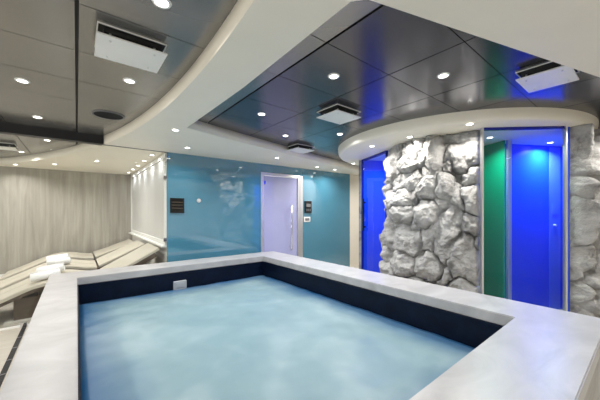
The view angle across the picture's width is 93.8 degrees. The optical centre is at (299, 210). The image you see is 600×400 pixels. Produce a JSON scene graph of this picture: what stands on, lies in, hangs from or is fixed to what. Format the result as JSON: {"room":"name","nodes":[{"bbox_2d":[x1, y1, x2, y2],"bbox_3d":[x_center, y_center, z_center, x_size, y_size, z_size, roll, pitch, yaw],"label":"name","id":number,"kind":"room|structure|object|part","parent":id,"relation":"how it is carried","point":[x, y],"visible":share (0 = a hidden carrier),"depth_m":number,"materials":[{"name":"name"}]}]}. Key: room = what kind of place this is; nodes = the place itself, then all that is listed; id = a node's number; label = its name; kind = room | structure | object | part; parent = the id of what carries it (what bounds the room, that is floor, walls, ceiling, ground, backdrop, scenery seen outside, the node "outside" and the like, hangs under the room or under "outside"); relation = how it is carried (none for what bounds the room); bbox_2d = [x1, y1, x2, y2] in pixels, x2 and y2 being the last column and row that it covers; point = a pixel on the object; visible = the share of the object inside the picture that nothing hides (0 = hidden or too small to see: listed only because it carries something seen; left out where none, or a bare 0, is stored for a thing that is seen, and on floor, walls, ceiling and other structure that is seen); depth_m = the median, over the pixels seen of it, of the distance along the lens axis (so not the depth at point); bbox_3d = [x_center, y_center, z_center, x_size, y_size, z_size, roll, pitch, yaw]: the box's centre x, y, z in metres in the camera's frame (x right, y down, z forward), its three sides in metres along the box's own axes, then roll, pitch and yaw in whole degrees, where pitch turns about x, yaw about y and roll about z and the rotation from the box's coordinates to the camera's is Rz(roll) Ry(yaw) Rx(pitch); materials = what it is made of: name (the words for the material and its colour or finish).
{"room":"spa","nodes":[
{"label":"spa","id":0,"kind":"room"},
{"bbox_2d":[0,166,131,273],"bbox_3d":[-6.115,0.090,5.856,4.520,2.620,0.120,0,0,-38],"label":"wall","id":1,"kind":"structure","parent":0,"point":[93,210],"depth_m":6.32,"materials":[{"name":"beige wood"}]},
{"bbox_2d":[132,235,164,264],"bbox_3d":[-3.187,0.090,5.918,0.140,2.620,3.430,0,0,-38],"label":"wall","id":2,"kind":"structure","parent":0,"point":[160,258],"depth_m":5.04,"materials":[{"name":"paint"}]},
{"bbox_2d":[129,153,166,246],"bbox_3d":[-3.230,-0.170,5.787,0.090,1.480,3.540,0,0,-38],"label":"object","id":3,"kind":"structure","parent":2,"relation":"attached to","point":[148,186],"depth_m":5.28,"materials":[{"name":"white"}]},
{"bbox_3d":[-3.230,0.555,5.787,0.090,0.030,3.540,0,0,-38],"label":"sill","id":4,"kind":"part","parent":3,"relation":"part of","materials":[{"name":"white"}]},
{"bbox_2d":[165,152,358,266],"bbox_3d":[0.249,0.090,6.357,6.095,2.620,0.160,0,0,-38],"label":"wall","id":5,"kind":"structure","parent":0,"point":[226,221],"depth_m":5.17,"materials":[{"name":"teal paint"}]},
{"bbox_2d":[170,198,183,212],"bbox_3d":[-1.961,-0.087,4.482,0.210,0.236,0.024,0,0,-38],"label":"wall display","id":6,"kind":"object","parent":5,"relation":"attached to","point":[176,204],"visible":1,"depth_m":4.47,"materials":[{"name":"black"}]},
{"bbox_2d":[261,172,302,256],"bbox_3d":[-0.349,0.320,5.772,1.040,2.160,0.130,0,0,-38],"label":"door","id":7,"kind":"structure","parent":5,"relation":"in","point":[281,194],"depth_m":5.78,"materials":[{"name":"white glass"}]},
{"bbox_3d":[-0.170,0.340,5.884,0.090,0.960,0.082,0,0,-38],"label":"handle","id":8,"kind":"part","parent":7,"relation":"part of","materials":[{"name":"silver metal"}]},
{"bbox_2d":[304,217,309,221],"bbox_3d":[0.158,0.185,6.171,0.180,0.110,0.018,0,0,-38],"label":"light switch","id":9,"kind":"object","parent":5,"relation":"attached to","point":[306,219],"visible":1,"depth_m":6.16,"materials":[{"name":"white plastic"}]},
{"bbox_2d":[304,201,311,212],"bbox_3d":[0.178,-0.090,6.177,0.190,0.260,0.033,0,0,-38],"label":"card reader","id":10,"kind":"object","parent":5,"relation":"attached to","point":[307,204],"visible":1,"depth_m":6.16,"materials":[{"name":"black plastic"}]},
{"bbox_2d":[0,265,562,391],"bbox_3d":[-0.234,1.450,3.347,10.600,0.100,11.130,0,0,-38],"label":"floor","id":11,"kind":"structure","parent":0,"point":[8,338],"depth_m":3.13,"materials":[{"name":"beige tile"}]},
{"bbox_2d":[0,327,25,386],"bbox_3d":[-1.944,1.395,1.648,0.040,0.009,4.400,0,0,-38],"label":"floor drain","id":12,"kind":"object","parent":11,"relation":"on","point":[5,368],"visible":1,"depth_m":2.69,"materials":[{"name":"black"}]},
{"bbox_2d":[0,239,133,280],"bbox_3d":[-4.868,1.047,6.069,2.136,0.705,0.880,0,0,-38],"label":"lounger","id":13,"kind":"object","parent":11,"relation":"on","point":[73,255],"visible":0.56,"depth_m":5.95,"materials":[{"name":"beige wood"}]},
{"bbox_3d":[-4.319,0.847,6.505,0.733,0.305,0.880,0,0,-38],"label":"backrest","id":14,"kind":"part","parent":13,"relation":"part of","materials":[{"name":"beige wood"}]},
{"bbox_2d":[0,240,144,289],"bbox_3d":[-4.096,1.015,5.098,2.136,0.770,0.880,0,0,-38],"label":"lounger","id":15,"kind":"object","parent":11,"relation":"on","point":[102,261],"visible":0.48,"depth_m":5.05,"materials":[{"name":"beige wood"}]},
{"bbox_2d":[46,253,68,259],"bbox_3d":[-4.397,0.852,5.096,0.314,0.150,0.160,0,0,-36],"label":"rolled towel","id":16,"kind":"object","parent":15,"relation":"on","point":[64,254],"visible":0.6,"depth_m":5.08,"materials":[{"name":"white fabric"}]},
{"bbox_2d":[46,257,70,264],"bbox_3d":[-4.088,0.852,4.753,0.160,0.115,0.306,0,0,45],"label":"rolled towel","id":17,"kind":"object","parent":15,"relation":"on","point":[66,260],"visible":0.93,"depth_m":4.72,"materials":[{"name":"white fabric"}]},
{"bbox_3d":[-3.547,0.814,5.535,0.733,0.369,0.880,0,0,-38],"label":"backrest","id":18,"kind":"part","parent":15,"relation":"part of","materials":[{"name":"beige wood"}]},
{"bbox_2d":[0,243,159,325],"bbox_3d":[-3.343,0.992,4.151,2.136,0.815,0.880,0,0,-38],"label":"lounger","id":19,"kind":"object","parent":11,"relation":"on","point":[25,295],"visible":0.37,"depth_m":3.63,"materials":[{"name":"beige wood"}]},
{"bbox_3d":[-3.318,1.385,4.171,1.400,0.030,0.840,0,0,-38],"label":"plate","id":20,"kind":"part","parent":19,"relation":"part of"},
{"bbox_3d":[-3.620,1.128,3.931,1.323,0.334,0.872,0,0,-38],"label":"frame","id":21,"kind":"part","parent":19,"relation":"part of","materials":[{"name":"beige wood"}]},
{"bbox_2d":[29,268,60,281],"bbox_3d":[-3.436,0.861,3.790,0.314,0.150,0.160,0,0,-44],"label":"rolled towel","id":22,"kind":"object","parent":19,"relation":"on","point":[41,275],"visible":0.9,"depth_m":3.73,"materials":[{"name":"white fabric"}]},
{"bbox_2d":[36,263,64,271],"bbox_3d":[-3.673,0.853,4.138,0.314,0.150,0.160,0,0,-34],"label":"rolled towel","id":23,"kind":"object","parent":19,"relation":"on","point":[61,266],"visible":0.73,"depth_m":4.11,"materials":[{"name":"white fabric"}]},
{"bbox_3d":[-2.794,0.791,4.588,0.734,0.414,0.880,0,0,-38],"label":"backrest","id":24,"kind":"part","parent":19,"relation":"part of","materials":[{"name":"beige wood"}]},
{"bbox_3d":[-2.801,0.860,4.582,0.679,0.403,0.874,0,0,-38],"label":"backrest frame","id":25,"kind":"part","parent":19,"relation":"part of","materials":[{"name":"beige wood"}]},
{"bbox_2d":[0,139,166,330],"bbox_3d":[-3.849,0.238,2.994,4.504,2.323,0.058,0,0,-38],"label":"glass wall","id":26,"kind":"structure","parent":11,"relation":"on","point":[22,324],"depth_m":3.58,"materials":[{"name":"white"}]},
{"bbox_2d":[0,122,103,145],"bbox_3d":[-4.193,-0.982,2.773,3.690,0.117,0.120,0,0,-38],"label":"trim","id":27,"kind":"structure","parent":26,"relation":"attached to","point":[5,127],"depth_m":3.53,"materials":[{"name":"black metal"}]},
{"bbox_3d":[-3.633,0.235,3.177,1.304,2.305,0.012,0,0,-38],"label":"pane","id":28,"kind":"part","parent":26,"relation":"part of","materials":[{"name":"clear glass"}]},
{"bbox_2d":[0,251,599,399],"bbox_3d":[-0.413,1.075,2.628,3.125,0.650,4.252,0,0,-38],"label":"hot tub","id":29,"kind":"object","parent":11,"relation":"on","point":[522,351],"visible":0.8,"depth_m":2.03,"materials":[{"name":"stone"}]},
{"bbox_2d":[79,275,474,399],"bbox_3d":[-0.492,1.199,2.565,2.388,0.312,3.384,0,0,-38],"label":"water","id":30,"kind":"object","parent":29,"relation":"in","point":[261,337],"visible":0.98,"depth_m":2.16,"materials":[{"name":"blue liquid"}]},
{"bbox_3d":[-0.413,1.117,2.628,3.045,0.565,4.172,0,0,-38],"label":"casing","id":31,"kind":"part","parent":29,"relation":"part of","materials":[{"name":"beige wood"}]},
{"bbox_2d":[361,150,387,272],"bbox_3d":[1.474,0.238,4.732,0.618,2.323,1.010,0,0,-14],"label":"shower enclosure","id":32,"kind":"object","parent":11,"relation":"on","point":[373,175],"visible":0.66,"depth_m":5.12,"materials":[{"name":"blue glass"}]},
{"bbox_3d":[1.127,0.238,5.050,0.040,2.323,0.020,0,0,-14],"label":"frame post","id":33,"kind":"part","parent":32,"relation":"part of","materials":[{"name":"blue"}]},
{"bbox_3d":[1.129,0.065,4.948,0.058,0.570,0.040,0,0,-14],"label":"door handle","id":34,"kind":"part","parent":32,"relation":"part of","materials":[{"name":"black"}]},
{"bbox_3d":[1.226,-0.905,4.668,0.030,0.035,0.770,0,0,-14],"label":"head rail","id":35,"kind":"part","parent":32,"relation":"part of","materials":[{"name":"blue"}]},
{"bbox_3d":[1.324,0.238,4.285,0.040,2.323,0.020,0,0,-14],"label":"frame post","id":36,"kind":"part","parent":32,"relation":"part of","materials":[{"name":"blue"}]},
{"bbox_2d":[379,130,479,292],"bbox_3d":[1.553,0.239,3.715,0.502,2.321,1.510,0,0,-28],"label":"wall","id":37,"kind":"structure","parent":11,"relation":"on","point":[430,233],"depth_m":3.39,"materials":[{"name":"grey stone"}]},
{"bbox_2d":[480,126,569,311],"bbox_3d":[2.949,0.238,3.575,1.726,2.323,1.214,0,0,8],"label":"shower enclosure","id":38,"kind":"object","parent":11,"relation":"on","point":[525,189],"visible":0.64,"depth_m":3.90,"materials":[{"name":"blue glass"}]},
{"bbox_3d":[2.021,0.238,3.119,0.022,2.323,0.040,0,0,4],"label":"frame post","id":39,"kind":"part","parent":38,"relation":"part of","materials":[{"name":"silver metal"}]},
{"bbox_3d":[2.626,0.238,3.951,0.020,2.323,0.582,0,0,-9],"label":"green panel","id":40,"kind":"part","parent":38,"relation":"part of","materials":[{"name":"teal glass"}]},
{"bbox_3d":[2.716,0.238,3.649,0.046,2.323,0.040,0,0,2],"label":"panel post","id":41,"kind":"part","parent":38,"relation":"part of","materials":[{"name":"silver metal"}]},
{"bbox_3d":[2.453,-0.908,3.085,0.828,0.030,0.030,0,0,4],"label":"head rail","id":42,"kind":"part","parent":38,"relation":"part of","materials":[{"name":"blue"}]},
{"bbox_3d":[3.266,0.238,3.942,1.034,2.323,0.581,0,0,-38],"label":"panel","id":43,"kind":"part","parent":38,"relation":"part of","materials":[{"name":"blue glass"}]},
{"bbox_3d":[3.620,0.248,3.991,0.188,2.303,0.012,0,0,-10],"label":"control panel","id":44,"kind":"part","parent":38,"relation":"part of","materials":[{"name":"blue glass"}]},
{"bbox_3d":[2.884,0.238,3.051,0.022,2.323,0.040,0,0,4],"label":"frame post","id":45,"kind":"part","parent":38,"relation":"part of","materials":[{"name":"silver metal"}]},
{"bbox_3d":[3.410,0.238,3.536,1.308,2.323,0.020,0,0,-45],"label":"panel","id":46,"kind":"part","parent":38,"relation":"part of","materials":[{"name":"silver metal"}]},
{"bbox_2d":[570,123,599,317],"bbox_3d":[3.420,0.239,3.151,0.924,2.321,0.416,0,0,-25],"label":"wall","id":47,"kind":"structure","parent":11,"relation":"on","point":[584,140],"depth_m":2.99,"materials":[{"name":"grey stone"}]},
{"bbox_2d":[0,0,599,174],"bbox_3d":[-0.234,-1.130,3.347,10.600,0.180,11.130,0,0,-38],"label":"ceiling","id":48,"kind":"structure","parent":0,"point":[388,61],"depth_m":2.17,"materials":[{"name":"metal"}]},
{"bbox_2d":[0,142,17,150],"bbox_3d":[-4.650,-1.004,4.351,0.360,0.069,0.304,0,0,-38],"label":"ceiling vent","id":49,"kind":"object","parent":48,"relation":"in","point":[3,146],"visible":1,"depth_m":4.38,"materials":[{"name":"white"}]},
{"bbox_3d":[-4.650,-0.981,4.351,0.360,0.009,0.300,0,0,-38],"label":"plate","id":50,"kind":"part","parent":49,"relation":"part of","materials":[{"name":"white metal"}]},
{"bbox_2d":[14,78,29,83],"bbox_3d":[-2.215,-1.036,2.238,0.092,0.006,0.092,0,0,-38],"label":"recessed light","id":51,"kind":"object","parent":48,"relation":"in","point":[20,80],"visible":1,"depth_m":2.23,"materials":[{"name":"white"}]},
{"bbox_2d":[91,110,124,119],"bbox_3d":[-2.073,-1.035,3.040,0.300,0.010,0.300,0,0,-38],"label":"ceiling speaker","id":52,"kind":"object","parent":48,"relation":"attached to","point":[104,114],"visible":1,"depth_m":3.03,"materials":[{"name":"grey plastic"}]},
{"bbox_2d":[123,78,135,83],"bbox_3d":[-1.360,-1.036,2.240,0.092,0.006,0.092,0,0,-38],"label":"recessed light","id":53,"kind":"object","parent":48,"relation":"in","point":[127,80],"visible":1,"depth_m":2.23,"materials":[{"name":"white"}]},
{"bbox_2d":[94,21,167,72],"bbox_3d":[-1.062,-1.004,1.762,0.360,0.069,0.304,0,0,-38],"label":"ceiling vent","id":54,"kind":"object","parent":48,"relation":"in","point":[112,43],"visible":1,"depth_m":1.71,"materials":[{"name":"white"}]},
{"bbox_3d":[-1.062,-1.036,1.762,0.356,0.007,0.304,0,0,-38],"label":"frame","id":55,"kind":"part","parent":54,"relation":"part of","materials":[{"name":"white metal"}]},
{"bbox_2d":[152,0,171,8],"bbox_3d":[-0.688,-1.036,1.395,0.092,0.006,0.092,0,0,-38],"label":"recessed light","id":56,"kind":"object","parent":48,"relation":"in","point":[164,4],"visible":1,"depth_m":1.40,"materials":[{"name":"white"}]},
{"bbox_2d":[287,144,314,153],"bbox_3d":[0.006,-1.004,4.554,0.360,0.069,0.304,0,0,-38],"label":"ceiling vent","id":57,"kind":"object","parent":48,"relation":"in","point":[298,148],"visible":1,"depth_m":4.50,"materials":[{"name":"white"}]},
{"bbox_2d":[328,73,339,78],"bbox_3d":[0.261,-1.036,2.162,0.092,0.006,0.092,0,0,-38],"label":"recessed light","id":58,"kind":"object","parent":48,"relation":"in","point":[333,75],"visible":1,"depth_m":2.16,"materials":[{"name":"white"}]},
{"bbox_2d":[316,104,360,123],"bbox_3d":[0.406,-1.004,2.943,0.360,0.069,0.304,0,0,-38],"label":"ceiling vent","id":59,"kind":"object","parent":48,"relation":"in","point":[337,113],"visible":1,"depth_m":2.90,"materials":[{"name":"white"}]},
{"bbox_3d":[0.406,-1.036,2.943,0.356,0.007,0.304,0,0,-38],"label":"frame","id":60,"kind":"part","parent":59,"relation":"part of","materials":[{"name":"metal"}]},
{"bbox_2d":[437,73,449,78],"bbox_3d":[1.099,-1.036,2.152,0.092,0.006,0.092,0,0,-38],"label":"recessed light","id":61,"kind":"object","parent":48,"relation":"in","point":[442,75],"visible":1,"depth_m":2.14,"materials":[{"name":"white"}]},
{"bbox_2d":[338,107,598,165],"bbox_3d":[2.321,-0.982,4.504,3.390,0.117,3.390,0,0,-38],"label":"canopy","id":62,"kind":"object","parent":48,"relation":"attached to","point":[355,148],"visible":0.5,"depth_m":3.19,"materials":[{"name":"white paint"}]},
{"bbox_2d":[515,61,579,92],"bbox_3d":[1.847,-1.004,2.095,0.360,0.069,0.304,0,0,-38],"label":"ceiling vent","id":63,"kind":"object","parent":48,"relation":"in","point":[549,74],"visible":0.87,"depth_m":2.07,"materials":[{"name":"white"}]},
{"bbox_3d":[1.847,-1.036,2.095,0.356,0.007,0.304,0,0,-38],"label":"frame","id":64,"kind":"part","parent":63,"relation":"part of","materials":[{"name":"white metal"}]},
{"bbox_2d":[359,160,360,268],"bbox_3d":[1.714,0.239,5.706,1.747,2.321,0.469,0,0,-35],"label":"wall","id":65,"kind":"structure","parent":0,"point":[359,160],"depth_m":5.10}
]}

